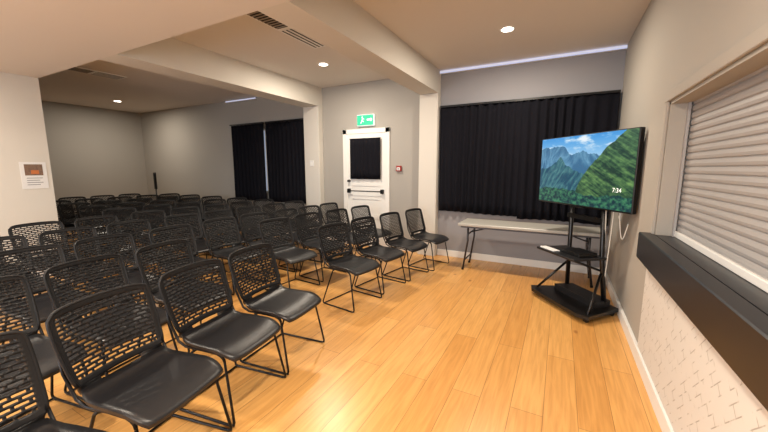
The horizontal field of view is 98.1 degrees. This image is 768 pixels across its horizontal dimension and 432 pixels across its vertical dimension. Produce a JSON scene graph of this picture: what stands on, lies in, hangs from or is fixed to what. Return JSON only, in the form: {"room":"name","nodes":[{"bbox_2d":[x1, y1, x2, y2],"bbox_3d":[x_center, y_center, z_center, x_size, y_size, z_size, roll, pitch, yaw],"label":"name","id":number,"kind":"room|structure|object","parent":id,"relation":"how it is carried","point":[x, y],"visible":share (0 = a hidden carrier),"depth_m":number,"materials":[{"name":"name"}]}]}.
{"room":"community hall","nodes":[
{"label":"community hall","id":0,"kind":"room"},
{"bbox_2d":[0,72,60,262],"bbox_3d":[-5.963,-0.215,2.580,0.200,2.730,5.010,4,9,27],"label":"wall","id":1,"kind":"structure","parent":0,"point":[23,138],"depth_m":4.43,"materials":[{"name":"white paint"}]},
{"bbox_2d":[19,162,48,188],"bbox_3d":[-4.786,-0.556,4.560,0.008,0.360,0.260,4,9,27],"label":"poster","id":2,"kind":"object","parent":1,"relation":"attached to","point":[33,174],"depth_m":4.55,"materials":[{"name":"white paper"}]},
{"bbox_2d":[41,100,148,216],"bbox_3d":[-9.187,-0.903,6.094,0.200,3.090,8.730,4,9,27],"label":"wall","id":3,"kind":"structure","parent":0,"point":[93,151],"depth_m":8.76,"materials":[{"name":"beige paint"}]},
{"bbox_2d":[0,0,290,77],"bbox_3d":[-4.769,-1.713,1.614,12.045,0.510,5.210,4,9,27],"label":"ceiling","id":4,"kind":"structure","parent":0,"point":[39,38],"depth_m":2.84,"materials":[{"name":"white paint"}]},
{"bbox_2d":[140,79,419,239],"bbox_3d":[-1.866,-1.073,7.270,12.045,3.090,0.200,4,9,27],"label":"wall","id":5,"kind":"structure","parent":0,"point":[189,150],"depth_m":7.39,"materials":[{"name":"beige paint"}]},
{"bbox_2d":[225,97,257,102],"bbox_3d":[-3.275,-2.652,7.639,1.000,0.030,0.070,4,9,27],"label":"trim","id":6,"kind":"structure","parent":5,"relation":"attached to","point":[254,98],"depth_m":7.59,"materials":[{"name":"white paint"}]},
{"bbox_2d":[229,122,266,199],"bbox_3d":[-3.152,-1.244,7.741,1.070,1.755,0.083,4,9,27],"label":"curtain","id":7,"kind":"object","parent":5,"relation":"hanging from","point":[247,138],"visible":0.94,"depth_m":7.71,"materials":[{"name":"black fabric"}]},
{"bbox_2d":[263,128,268,192],"bbox_3d":[-2.645,-1.242,7.534,1.900,1.450,0.020,4,9,27],"label":"window","id":8,"kind":"structure","parent":5,"relation":"in","point":[267,190],"depth_m":7.55,"materials":[{"name":"white glass"}]},
{"bbox_2d":[265,118,305,203],"bbox_3d":[-2.113,-1.166,7.200,1.120,1.755,0.083,4,9,27],"label":"curtain","id":9,"kind":"object","parent":5,"relation":"hanging from","point":[285,151],"visible":0.93,"depth_m":7.19,"materials":[{"name":"black fabric"}]},
{"bbox_2d":[303,106,324,228],"bbox_3d":[-1.434,-0.835,6.880,0.380,2.730,0.140,4,9,27],"label":"pilaster","id":10,"kind":"object","parent":5,"relation":"attached to","point":[312,116],"visible":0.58,"depth_m":6.75,"materials":[{"name":"beige paint"}]},
{"bbox_2d":[357,114,374,125],"bbox_3d":[-0.338,-1.783,6.201,0.360,0.200,0.066,4,9,27],"label":"exit sign","id":11,"kind":"object","parent":5,"relation":"attached to","point":[368,119],"visible":1,"depth_m":6.17,"materials":[{"name":"green plastic"}]},
{"bbox_2d":[343,127,389,246],"bbox_3d":[-0.360,-0.521,6.384,1.020,2.250,0.085,4,9,27],"label":"door","id":12,"kind":"structure","parent":5,"relation":"in","point":[374,193],"depth_m":6.37,"materials":[{"name":"white paint"}]},
{"bbox_2d":[350,137,380,178],"bbox_3d":[-0.363,-1.082,6.297,0.690,0.766,0.031,4,9,27],"label":"door curtain","id":13,"kind":"object","parent":12,"relation":"attached to","point":[364,152],"visible":1,"depth_m":6.29,"materials":[{"name":"black fabric"}]},
{"bbox_2d":[396,166,401,170],"bbox_3d":[0.267,-0.857,6.020,0.100,0.100,0.054,4,9,27],"label":"button","id":14,"kind":"object","parent":5,"relation":"attached to","point":[398,168],"visible":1,"depth_m":6.00,"materials":[{"name":"plastic"}]},
{"bbox_2d":[417,93,440,255],"bbox_3d":[0.768,-0.669,5.730,0.320,2.730,0.140,4,9,27],"label":"pilaster","id":15,"kind":"object","parent":5,"relation":"attached to","point":[429,117],"visible":0.98,"depth_m":5.63,"materials":[{"name":"beige paint"}]},
{"bbox_2d":[439,99,525,216],"bbox_3d":[1.516,-0.895,5.288,1.320,1.747,0.086,4,9,27],"label":"curtain","id":16,"kind":"object","parent":5,"relation":"hanging from","point":[480,142],"visible":1,"depth_m":5.27,"materials":[{"name":"black fabric"}]},
{"bbox_2d":[437,249,599,274],"bbox_3d":[2.041,0.715,5.309,2.485,0.110,0.016,4,9,27],"label":"baseboard","id":17,"kind":"structure","parent":5,"relation":"attached to","point":[476,256],"depth_m":5.26,"materials":[{"name":"white paint"}]},
{"bbox_2d":[440,45,627,73],"bbox_3d":[2.027,-2.257,4.864,2.495,0.040,0.058,4,9,27],"label":"light strip","id":18,"kind":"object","parent":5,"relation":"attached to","point":[624,47],"depth_m":4.75,"materials":[{"name":"white paint"}]},
{"bbox_2d":[517,90,620,225],"bbox_3d":[2.562,-0.790,4.736,1.175,1.797,0.082,4,9,27],"label":"curtain","id":19,"kind":"object","parent":5,"relation":"hanging from","point":[546,117],"visible":0.48,"depth_m":4.77,"materials":[{"name":"black fabric"}]},
{"bbox_2d":[0,225,661,431],"bbox_3d":[-3.592,1.080,3.514,12.745,0.100,8.930,4,9,27],"label":"floor","id":20,"kind":"structure","parent":0,"point":[448,348],"depth_m":2.59,"materials":[{"name":"brown wood"}]},
{"bbox_2d":[0,241,21,274],"bbox_3d":[-4.191,0.594,3.467,0.590,0.872,0.510,4,9,23],"label":"chair","id":21,"kind":"object","parent":20,"relation":"on","point":[0,241],"visible":0.1,"depth_m":3.58,"materials":[{"name":"black plastic"}]},
{"bbox_2d":[0,235,64,324],"bbox_3d":[-3.424,0.653,3.055,0.590,0.872,0.510,3,9,22],"label":"chair","id":22,"kind":"object","parent":20,"relation":"on","point":[2,238],"visible":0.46,"depth_m":3.22,"materials":[{"name":"black plastic"}]},
{"bbox_2d":[0,244,98,344],"bbox_3d":[-2.705,0.708,2.676,0.590,0.872,0.510,3,9,23],"label":"chair","id":23,"kind":"object","parent":20,"relation":"on","point":[43,302],"visible":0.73,"depth_m":2.73,"materials":[{"name":"black plastic"}]},
{"bbox_2d":[8,221,90,298],"bbox_3d":[-3.938,0.525,3.948,0.591,0.872,0.510,4,9,24],"label":"chair","id":24,"kind":"object","parent":20,"relation":"on","point":[44,223],"visible":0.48,"depth_m":3.97,"materials":[{"name":"black plastic"}]},
{"bbox_2d":[0,275,100,426],"bbox_3d":[-2.102,0.825,1.863,0.590,0.872,0.510,3,9,18],"label":"chair","id":25,"kind":"object","parent":20,"relation":"on","point":[45,354],"visible":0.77,"depth_m":2.03,"materials":[{"name":"black plastic"}]},
{"bbox_2d":[0,331,107,431],"bbox_3d":[-1.316,0.926,1.160,0.591,0.872,0.510,2,8,14],"label":"chair","id":26,"kind":"object","parent":20,"relation":"on","point":[35,421],"visible":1,"depth_m":1.36,"materials":[{"name":"black plastic"}]},
{"bbox_2d":[55,200,86,242],"bbox_3d":[-6.371,0.139,6.628,0.590,0.872,0.510,4,9,28],"label":"chair","id":27,"kind":"object","parent":20,"relation":"on","point":[57,201],"visible":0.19,"depth_m":6.80,"materials":[{"name":"black plastic"}]},
{"bbox_2d":[58,196,86,237],"bbox_3d":[-6.864,0.013,7.503,0.590,0.872,0.510,5,9,29],"label":"chair","id":28,"kind":"object","parent":20,"relation":"on","point":[79,197],"visible":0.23,"depth_m":7.54,"materials":[{"name":"black plastic"}]},
{"bbox_2d":[38,226,121,300],"bbox_3d":[-3.191,0.581,3.556,0.590,0.872,0.510,4,9,25],"label":"chair","id":29,"kind":"object","parent":20,"relation":"on","point":[88,228],"visible":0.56,"depth_m":3.59,"materials":[{"name":"black plastic"}]},
{"bbox_2d":[57,202,102,250],"bbox_3d":[-5.618,0.199,6.210,0.590,0.872,0.510,5,9,29],"label":"chair","id":30,"kind":"object","parent":20,"relation":"on","point":[67,224],"visible":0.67,"depth_m":6.20,"materials":[{"name":"black plastic"}]},
{"bbox_2d":[74,198,108,220],"bbox_3d":[-6.126,0.072,7.089,0.590,0.872,0.510,5,10,31],"label":"chair","id":31,"kind":"object","parent":20,"relation":"on","point":[92,200],"visible":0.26,"depth_m":7.20,"materials":[{"name":"black plastic"}]},
{"bbox_2d":[78,204,122,255],"bbox_3d":[-4.883,0.255,5.822,0.590,0.872,0.510,5,9,29],"label":"chair","id":32,"kind":"object","parent":20,"relation":"on","point":[101,206],"visible":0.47,"depth_m":5.84,"materials":[{"name":"black plastic"}]},
{"bbox_2d":[90,195,115,212],"bbox_3d":[-6.558,-0.052,7.950,0.590,0.872,0.510,5,9,29],"label":"chair","id":33,"kind":"object","parent":20,"relation":"on","point":[97,196],"visible":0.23,"depth_m":8.04,"materials":[{"name":"black plastic"}]},
{"bbox_2d":[74,215,132,285],"bbox_3d":[-3.670,0.451,4.462,0.590,0.872,0.510,4,9,26],"label":"chair","id":34,"kind":"object","parent":20,"relation":"on","point":[111,217],"visible":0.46,"depth_m":4.52,"materials":[{"name":"black plastic"}]},
{"bbox_2d":[93,200,126,243],"bbox_3d":[-5.393,0.129,6.698,0.591,0.872,0.510,5,10,30],"label":"chair","id":35,"kind":"object","parent":20,"relation":"on","point":[112,203],"visible":0.3,"depth_m":6.82,"materials":[{"name":"black plastic"}]},
{"bbox_2d":[43,254,177,399],"bbox_3d":[-1.909,0.752,2.373,0.590,0.872,0.510,3,9,19],"label":"chair","id":36,"kind":"object","parent":20,"relation":"on","point":[54,299],"visible":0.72,"depth_m":2.37,"materials":[{"name":"black plastic"}]},
{"bbox_2d":[73,233,160,314],"bbox_3d":[-2.470,0.637,3.170,0.590,0.872,0.510,4,9,24],"label":"chair","id":37,"kind":"object","parent":20,"relation":"on","point":[134,275],"visible":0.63,"depth_m":3.22,"materials":[{"name":"black plastic"}]},
{"bbox_2d":[107,196,133,226],"bbox_3d":[-5.837,0.003,7.569,0.590,0.872,0.510,5,9,29],"label":"chair","id":38,"kind":"object","parent":20,"relation":"on","point":[124,199],"visible":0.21,"depth_m":7.69,"materials":[{"name":"black plastic"}]},
{"bbox_2d":[102,207,147,238],"bbox_3d":[-4.161,0.309,5.448,0.590,0.872,0.510,5,9,29],"label":"chair","id":39,"kind":"object","parent":20,"relation":"on","point":[119,209],"visible":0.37,"depth_m":5.53,"materials":[{"name":"black plastic"}]},
{"bbox_2d":[119,193,139,204],"bbox_3d":[-6.288,-0.122,8.437,0.590,0.872,0.510,5,10,31],"label":"chair","id":40,"kind":"object","parent":20,"relation":"on","point":[132,195],"visible":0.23,"depth_m":8.57,"materials":[{"name":"black plastic"}]},
{"bbox_2d":[116,202,155,246],"bbox_3d":[-4.633,0.185,6.308,0.590,0.872,0.510,5,9,30],"label":"chair","id":41,"kind":"object","parent":20,"relation":"on","point":[139,205],"visible":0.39,"depth_m":6.41,"materials":[{"name":"black plastic"}]},
{"bbox_2d":[45,283,232,431],"bbox_3d":[-1.220,0.846,1.717,0.590,0.872,0.510,2,9,17],"label":"chair","id":42,"kind":"object","parent":20,"relation":"on","point":[145,392],"visible":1,"depth_m":1.68,"materials":[{"name":"black plastic"}]},
{"bbox_2d":[127,198,157,240],"bbox_3d":[-5.094,0.062,7.160,0.590,0.872,0.510,5,10,33],"label":"chair","id":43,"kind":"object","parent":20,"relation":"on","point":[135,199],"visible":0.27,"depth_m":7.22,"materials":[{"name":"black plastic"}]},
{"bbox_2d":[106,219,181,300],"bbox_3d":[-2.942,0.504,4.090,0.590,0.872,0.510,4,9,24],"label":"chair","id":44,"kind":"object","parent":20,"relation":"on","point":[147,223],"visible":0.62,"depth_m":4.16,"materials":[{"name":"black plastic"}]},
{"bbox_2d":[136,195,159,230],"bbox_3d":[-5.551,-0.063,8.027,0.590,0.872,0.510,6,10,34],"label":"chair","id":45,"kind":"object","parent":20,"relation":"on","point":[154,197],"visible":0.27,"depth_m":8.13,"materials":[{"name":"black plastic"}]},
{"bbox_2d":[153,172,157,206],"bbox_3d":[-6.223,-0.487,9.127,0.280,1.400,0.280,4,9,27],"label":"speaker","id":46,"kind":"object","parent":20,"relation":"on","point":[154,173],"visible":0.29,"depth_m":9.04},
{"bbox_2d":[130,210,183,273],"bbox_3d":[-3.413,0.363,5.068,0.591,0.872,0.510,4,9,28],"label":"chair","id":47,"kind":"object","parent":20,"relation":"on","point":[163,215],"visible":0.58,"depth_m":5.15,"materials":[{"name":"black plastic"}]},
{"bbox_2d":[150,199,177,225],"bbox_3d":[-4.339,0.118,6.771,0.590,0.872,0.510,5,10,33],"label":"chair","id":48,"kind":"object","parent":20,"relation":"on","point":[155,201],"visible":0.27,"depth_m":6.85,"materials":[{"name":"black plastic"}]},
{"bbox_2d":[143,204,187,246],"bbox_3d":[-3.865,0.237,5.945,0.590,0.872,0.510,4,9,27],"label":"chair","id":49,"kind":"object","parent":20,"relation":"on","point":[166,206],"visible":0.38,"depth_m":6.00,"materials":[{"name":"black plastic"}]},
{"bbox_2d":[156,196,179,214],"bbox_3d":[-4.813,-0.009,7.654,0.590,0.872,0.510,5,10,30],"label":"chair","id":50,"kind":"object","parent":20,"relation":"on","point":[163,197],"visible":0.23,"depth_m":7.77,"materials":[{"name":"black plastic"}]},
{"bbox_2d":[159,193,180,212],"bbox_3d":[-5.316,-0.128,8.474,0.590,0.872,0.510,6,10,35],"label":"chair","id":51,"kind":"object","parent":20,"relation":"on","point":[167,194],"visible":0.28,"depth_m":8.61,"materials":[{"name":"black plastic"}]},
{"bbox_2d":[135,239,232,352],"bbox_3d":[-1.699,0.677,2.890,0.591,0.872,0.510,3,9,21],"label":"chair","id":52,"kind":"object","parent":20,"relation":"on","point":[155,291],"visible":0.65,"depth_m":2.88,"materials":[{"name":"black plastic"}]},
{"bbox_2d":[148,224,219,314],"bbox_3d":[-2.175,0.559,3.710,0.590,0.872,0.510,4,9,24],"label":"chair","id":53,"kind":"object","parent":20,"relation":"on","point":[197,258],"visible":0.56,"depth_m":3.76,"materials":[{"name":"black plastic"}]},
{"bbox_2d":[175,201,206,228],"bbox_3d":[-3.595,0.171,6.404,0.590,0.872,0.510,5,10,33],"label":"chair","id":54,"kind":"object","parent":20,"relation":"on","point":[187,202],"visible":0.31,"depth_m":6.51,"materials":[{"name":"black plastic"}]},
{"bbox_2d":[179,194,203,212],"bbox_3d":[-4.568,-0.074,8.105,0.590,0.872,0.510,5,10,33],"label":"chair","id":55,"kind":"object","parent":20,"relation":"on","point":[190,195],"visible":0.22,"depth_m":8.22,"materials":[{"name":"black plastic"}]},
{"bbox_2d":[170,206,214,260],"bbox_3d":[-3.142,0.294,5.550,0.590,0.872,0.510,5,9,30],"label":"chair","id":56,"kind":"object","parent":20,"relation":"on","point":[187,208],"visible":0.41,"depth_m":5.65,"materials":[{"name":"black plastic"}]},
{"bbox_2d":[177,197,209,219],"bbox_3d":[-4.089,0.046,7.269,0.590,0.872,0.510,5,10,31],"label":"chair","id":57,"kind":"object","parent":20,"relation":"on","point":[189,198],"visible":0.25,"depth_m":7.39,"materials":[{"name":"black plastic"}]},
{"bbox_2d":[164,213,225,272],"bbox_3d":[-2.647,0.421,4.666,0.590,0.872,0.510,4,9,28],"label":"chair","id":58,"kind":"object","parent":20,"relation":"on","point":[202,247],"visible":0.57,"depth_m":4.76,"materials":[{"name":"black plastic"}]},
{"bbox_2d":[201,196,224,217],"bbox_3d":[-3.827,-0.015,7.696,0.590,0.872,0.510,6,10,36],"label":"chair","id":59,"kind":"object","parent":20,"relation":"on","point":[205,197],"visible":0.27,"depth_m":7.72,"materials":[{"name":"black plastic"}]},
{"bbox_2d":[204,199,227,244],"bbox_3d":[-3.326,0.100,6.898,0.590,0.872,0.510,5,10,31],"label":"chair","id":60,"kind":"object","parent":20,"relation":"on","point":[215,201],"visible":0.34,"depth_m":6.99,"materials":[{"name":"black plastic"}]},
{"bbox_2d":[158,259,285,426],"bbox_3d":[-1.059,0.773,2.226,0.590,0.872,0.510,3,9,20],"label":"chair","id":61,"kind":"object","parent":20,"relation":"on","point":[232,335],"visible":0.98,"depth_m":2.20,"materials":[{"name":"black plastic"}]},
{"bbox_2d":[203,203,247,253],"bbox_3d":[-2.858,0.226,6.020,0.590,0.872,0.510,5,10,32],"label":"chair","id":62,"kind":"object","parent":20,"relation":"on","point":[216,205],"visible":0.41,"depth_m":6.10,"materials":[{"name":"black plastic"}]},
{"bbox_2d":[204,209,256,271],"bbox_3d":[-2.377,0.351,5.156,0.590,0.872,0.510,4,9,28],"label":"chair","id":63,"kind":"object","parent":20,"relation":"on","point":[220,211],"visible":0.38,"depth_m":5.17,"materials":[{"name":"black plastic"}]},
{"bbox_2d":[202,217,265,294],"bbox_3d":[-1.927,0.475,4.290,0.590,0.872,0.510,4,9,28],"label":"chair","id":64,"kind":"object","parent":20,"relation":"on","point":[224,253],"visible":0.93,"depth_m":4.32,"materials":[{"name":"black plastic"}]},
{"bbox_2d":[227,197,255,218],"bbox_3d":[-3.067,0.037,7.332,0.590,0.872,0.510,5,10,34],"label":"chair","id":65,"kind":"object","parent":20,"relation":"on","point":[235,198],"visible":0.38,"depth_m":7.43,"materials":[{"name":"black plastic"}]},
{"bbox_2d":[230,201,264,244],"bbox_3d":[-2.602,0.158,6.495,0.590,0.872,0.510,5,10,31],"label":"chair","id":66,"kind":"object","parent":20,"relation":"on","point":[244,203],"visible":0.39,"depth_m":6.54,"materials":[{"name":"black plastic"}]},
{"bbox_2d":[236,206,279,262],"bbox_3d":[-2.107,0.284,5.621,0.590,0.872,0.510,5,10,31],"label":"chair","id":67,"kind":"object","parent":20,"relation":"on","point":[258,208],"visible":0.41,"depth_m":5.65,"materials":[{"name":"black plastic"}]},
{"bbox_2d":[239,212,294,280],"bbox_3d":[-1.673,0.408,4.759,0.590,0.872,0.510,5,10,30],"label":"chair","id":68,"kind":"object","parent":20,"relation":"on","point":[250,241],"visible":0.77,"depth_m":4.78,"materials":[{"name":"black plastic"}]},
{"bbox_2d":[253,199,281,239],"bbox_3d":[-2.330,0.097,6.918,0.590,0.872,0.510,6,10,35],"label":"chair","id":69,"kind":"object","parent":20,"relation":"on","point":[263,201],"visible":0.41,"depth_m":7.03,"materials":[{"name":"black plastic"}]},
{"bbox_2d":[228,243,324,374],"bbox_3d":[-0.870,0.701,2.727,0.590,0.872,0.510,3,9,22],"label":"chair","id":70,"kind":"object","parent":20,"relation":"on","point":[280,302],"visible":1,"depth_m":2.70,"materials":[{"name":"black plastic"}]},
{"bbox_2d":[262,203,301,237],"bbox_3d":[-1.843,0.216,6.093,0.590,0.872,0.510,6,10,34],"label":"chair","id":71,"kind":"object","parent":20,"relation":"on","point":[280,205],"visible":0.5,"depth_m":6.15,"materials":[{"name":"black plastic"}]},
{"bbox_2d":[259,217,319,290],"bbox_3d":[-1.202,0.485,4.224,0.590,0.872,0.510,5,10,32],"label":"chair","id":72,"kind":"object","parent":20,"relation":"on","point":[291,254],"visible":0.88,"depth_m":4.26,"materials":[{"name":"black plastic"}]},
{"bbox_2d":[274,208,322,270],"bbox_3d":[-1.353,0.338,5.247,0.590,0.872,0.510,5,9,30],"label":"chair","id":73,"kind":"object","parent":20,"relation":"on","point":[296,239],"visible":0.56,"depth_m":5.30,"materials":[{"name":"black plastic"}]},
{"bbox_2d":[284,200,316,244],"bbox_3d":[-1.593,0.150,6.546,0.590,0.872,0.510,6,10,36],"label":"chair","id":74,"kind":"object","parent":20,"relation":"on","point":[292,203],"visible":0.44,"depth_m":6.64,"materials":[{"name":"black plastic"}]},
{"bbox_2d":[294,212,345,281],"bbox_3d":[-0.907,0.408,4.758,0.590,0.872,0.510,5,10,33],"label":"chair","id":75,"kind":"object","parent":20,"relation":"on","point":[314,244],"visible":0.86,"depth_m":4.77,"materials":[{"name":"black plastic"}]},
{"bbox_2d":[298,205,341,261],"bbox_3d":[-1.095,0.273,5.698,0.591,0.872,0.510,5,10,33],"label":"chair","id":76,"kind":"object","parent":20,"relation":"on","point":[309,207],"visible":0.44,"depth_m":5.77,"materials":[{"name":"black plastic"}]},
{"bbox_2d":[319,202,357,253],"bbox_3d":[-0.831,0.205,6.163,0.590,0.872,0.510,5,10,33],"label":"chair","id":77,"kind":"object","parent":20,"relation":"on","point":[329,205],"visible":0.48,"depth_m":6.22,"materials":[{"name":"black plastic"}]},
{"bbox_2d":[326,208,371,266],"bbox_3d":[-0.551,0.342,5.216,0.590,0.872,0.510,6,10,34],"label":"chair","id":78,"kind":"object","parent":20,"relation":"on","point":[340,210],"visible":0.61,"depth_m":5.29,"materials":[{"name":"black plastic"}]},
{"bbox_2d":[317,222,381,312],"bbox_3d":[-0.396,0.545,3.810,0.590,0.872,0.510,6,10,35],"label":"chair","id":79,"kind":"object","parent":20,"relation":"on","point":[349,263],"visible":1,"depth_m":3.81,"materials":[{"name":"black plastic"}]},
{"bbox_2d":[351,205,391,259],"bbox_3d":[-0.212,0.275,5.683,0.590,0.872,0.510,6,10,35],"label":"chair","id":80,"kind":"object","parent":20,"relation":"on","point":[360,207],"visible":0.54,"depth_m":5.74,"materials":[{"name":"black plastic"}]},
{"bbox_2d":[350,216,405,294],"bbox_3d":[-0.081,0.471,4.317,0.590,0.872,0.510,6,10,35],"label":"chair","id":81,"kind":"object","parent":20,"relation":"on","point":[386,254],"visible":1,"depth_m":4.33,"materials":[{"name":"black plastic"}]},
{"bbox_2d":[379,212,428,281],"bbox_3d":[0.280,0.404,4.784,0.590,0.872,0.510,6,10,36],"label":"chair","id":82,"kind":"object","parent":20,"relation":"on","point":[401,241],"visible":1,"depth_m":4.80,"materials":[{"name":"black plastic"}]},
{"bbox_2d":[405,208,448,270],"bbox_3d":[0.670,0.339,5.240,0.590,0.872,0.510,6,10,36],"label":"chair","id":83,"kind":"object","parent":20,"relation":"on","point":[423,235],"visible":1,"depth_m":5.26,"materials":[{"name":"black plastic"}]},
{"bbox_2d":[458,218,599,287],"bbox_3d":[2.024,0.484,4.794,1.820,0.715,0.560,4,9,27],"label":"folding table","id":84,"kind":"object","parent":20,"relation":"on","point":[586,232],"visible":0.95,"depth_m":4.63,"materials":[{"name":"white plastic"}]},
{"bbox_2d":[531,127,645,322],"bbox_3d":[2.088,0.056,3.684,0.520,1.878,1.340,-1,8,-10],"label":"television","id":85,"kind":"object","parent":20,"relation":"on","point":[601,171],"visible":1,"depth_m":3.46,"materials":[{"name":"black"}]},
{"bbox_2d":[539,128,639,212],"bbox_3d":[2.121,-0.493,3.611,0.001,0.750,1.322,-1,8,-10],"label":"screen","id":86,"kind":"object","parent":85,"relation":"on","point":[583,170],"depth_m":3.44,"materials":[{"name":"multicoloured glass"}]},
{"bbox_2d":[38,0,650,112],"bbox_3d":[-2.691,-2.453,5.489,12.045,0.150,3.740,4,9,27],"label":"ceiling","id":87,"kind":"structure","parent":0,"point":[449,34],"depth_m":4.28,"materials":[{"name":"paint"}]},
{"bbox_2d":[67,66,126,79],"bbox_3d":[-4.795,-2.373,5.525,0.300,0.018,0.800,4,9,27],"label":"ceiling vent","id":88,"kind":"object","parent":87,"relation":"in","point":[78,69],"visible":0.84,"depth_m":5.54,"materials":[{"name":"white metal"}]},
{"bbox_2d":[99,38,321,106],"bbox_3d":[-2.222,-2.151,5.180,0.380,0.360,3.520,4,9,27],"label":"ceiling beam","id":89,"kind":"structure","parent":87,"relation":"attached to","point":[171,57],"depth_m":4.65,"materials":[{"name":"beige paint"}]},
{"bbox_2d":[246,11,324,47],"bbox_3d":[-1.075,-2.126,3.807,0.260,0.018,1.200,4,9,27],"label":"ceiling vent","id":90,"kind":"object","parent":87,"relation":"in","point":[256,15],"visible":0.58,"depth_m":3.76,"materials":[{"name":"white metal"}]},
{"bbox_2d":[318,62,328,65],"bbox_3d":[-0.927,-2.314,5.083,0.170,0.010,0.170,4,9,27],"label":"recessed light","id":91,"kind":"object","parent":87,"relation":"in","point":[320,63],"visible":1,"depth_m":5.07,"materials":[{"name":"white paint"}]},
{"bbox_2d":[259,0,440,94],"bbox_3d":[-0.020,-1.985,4.030,0.320,0.360,3.520,4,9,27],"label":"ceiling beam","id":92,"kind":"structure","parent":87,"relation":"attached to","point":[343,26],"depth_m":3.38,"materials":[{"name":"beige paint"}]},
{"bbox_2d":[500,26,514,31],"bbox_3d":[1.407,-2.128,3.798,0.170,0.010,0.170,4,9,27],"label":"recessed light","id":93,"kind":"object","parent":87,"relation":"in","point":[506,28],"visible":1,"depth_m":3.79,"materials":[{"name":"white paint"}]},
{"bbox_2d":[437,50,625,267],"bbox_3d":[2.043,-0.762,5.111,2.495,3.090,0.012,4,9,27],"label":"wall","id":94,"kind":"structure","parent":0,"point":[597,72],"depth_m":5.04,"materials":[{"name":"white paint"}]},
{"bbox_2d":[605,0,767,342],"bbox_3d":[2.111,-0.360,2.325,0.250,3.090,4.930,4,9,27],"label":"wall","id":95,"kind":"structure","parent":0,"point":[652,47],"depth_m":2.73,"materials":[{"name":"paint"}]},
{"bbox_2d":[605,272,673,431],"bbox_3d":[1.142,1.334,1.012,0.026,0.110,8.500,4,9,27],"label":"baseboard","id":96,"kind":"structure","parent":95,"relation":"attached to","point":[665,425],"depth_m":2.46,"materials":[{"name":"white paint"}]},
{"bbox_2d":[637,268,767,431],"bbox_3d":[0.600,1.080,-0.078,0.012,0.745,6.150,4,9,27],"label":"panel","id":97,"kind":"object","parent":95,"relation":"attached to","point":[697,390],"depth_m":1.67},
{"bbox_2d":[649,21,767,235],"bbox_3d":[1.477,-0.191,1.287,0.150,1.050,2.620,4,9,27],"label":"trim","id":98,"kind":"structure","parent":95,"relation":"attached to","point":[757,59],"depth_m":2.28,"materials":[{"name":"paint"}]},
{"bbox_2d":[671,65,767,292],"bbox_3d":[1.526,-0.170,1.253,0.050,0.951,2.460,4,9,27],"label":"roller shutter","id":99,"kind":"object","parent":95,"relation":"attached to","point":[723,215],"visible":0.98,"depth_m":1.69,"materials":[{"name":"paint"}]},
{"bbox_3d":[1.539,0.829,1.401,0.250,1.000,2.480,4,9,27],"label":"wall","id":100,"kind":"structure","parent":0,"visible":0},
{"bbox_2d":[636,232,767,410],"bbox_3d":[1.384,0.389,1.403,0.085,0.199,2.650,4,9,27],"label":"counter ledge","id":101,"kind":"object","parent":100,"relation":"attached to","point":[736,329],"visible":0.86,"depth_m":1.28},
{"bbox_2d":[656,235,767,315],"bbox_3d":[1.486,0.315,1.344,0.140,0.034,2.460,4,9,27],"label":"sill","id":102,"kind":"structure","parent":100,"relation":"on","point":[751,293],"depth_m":1.52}
]}

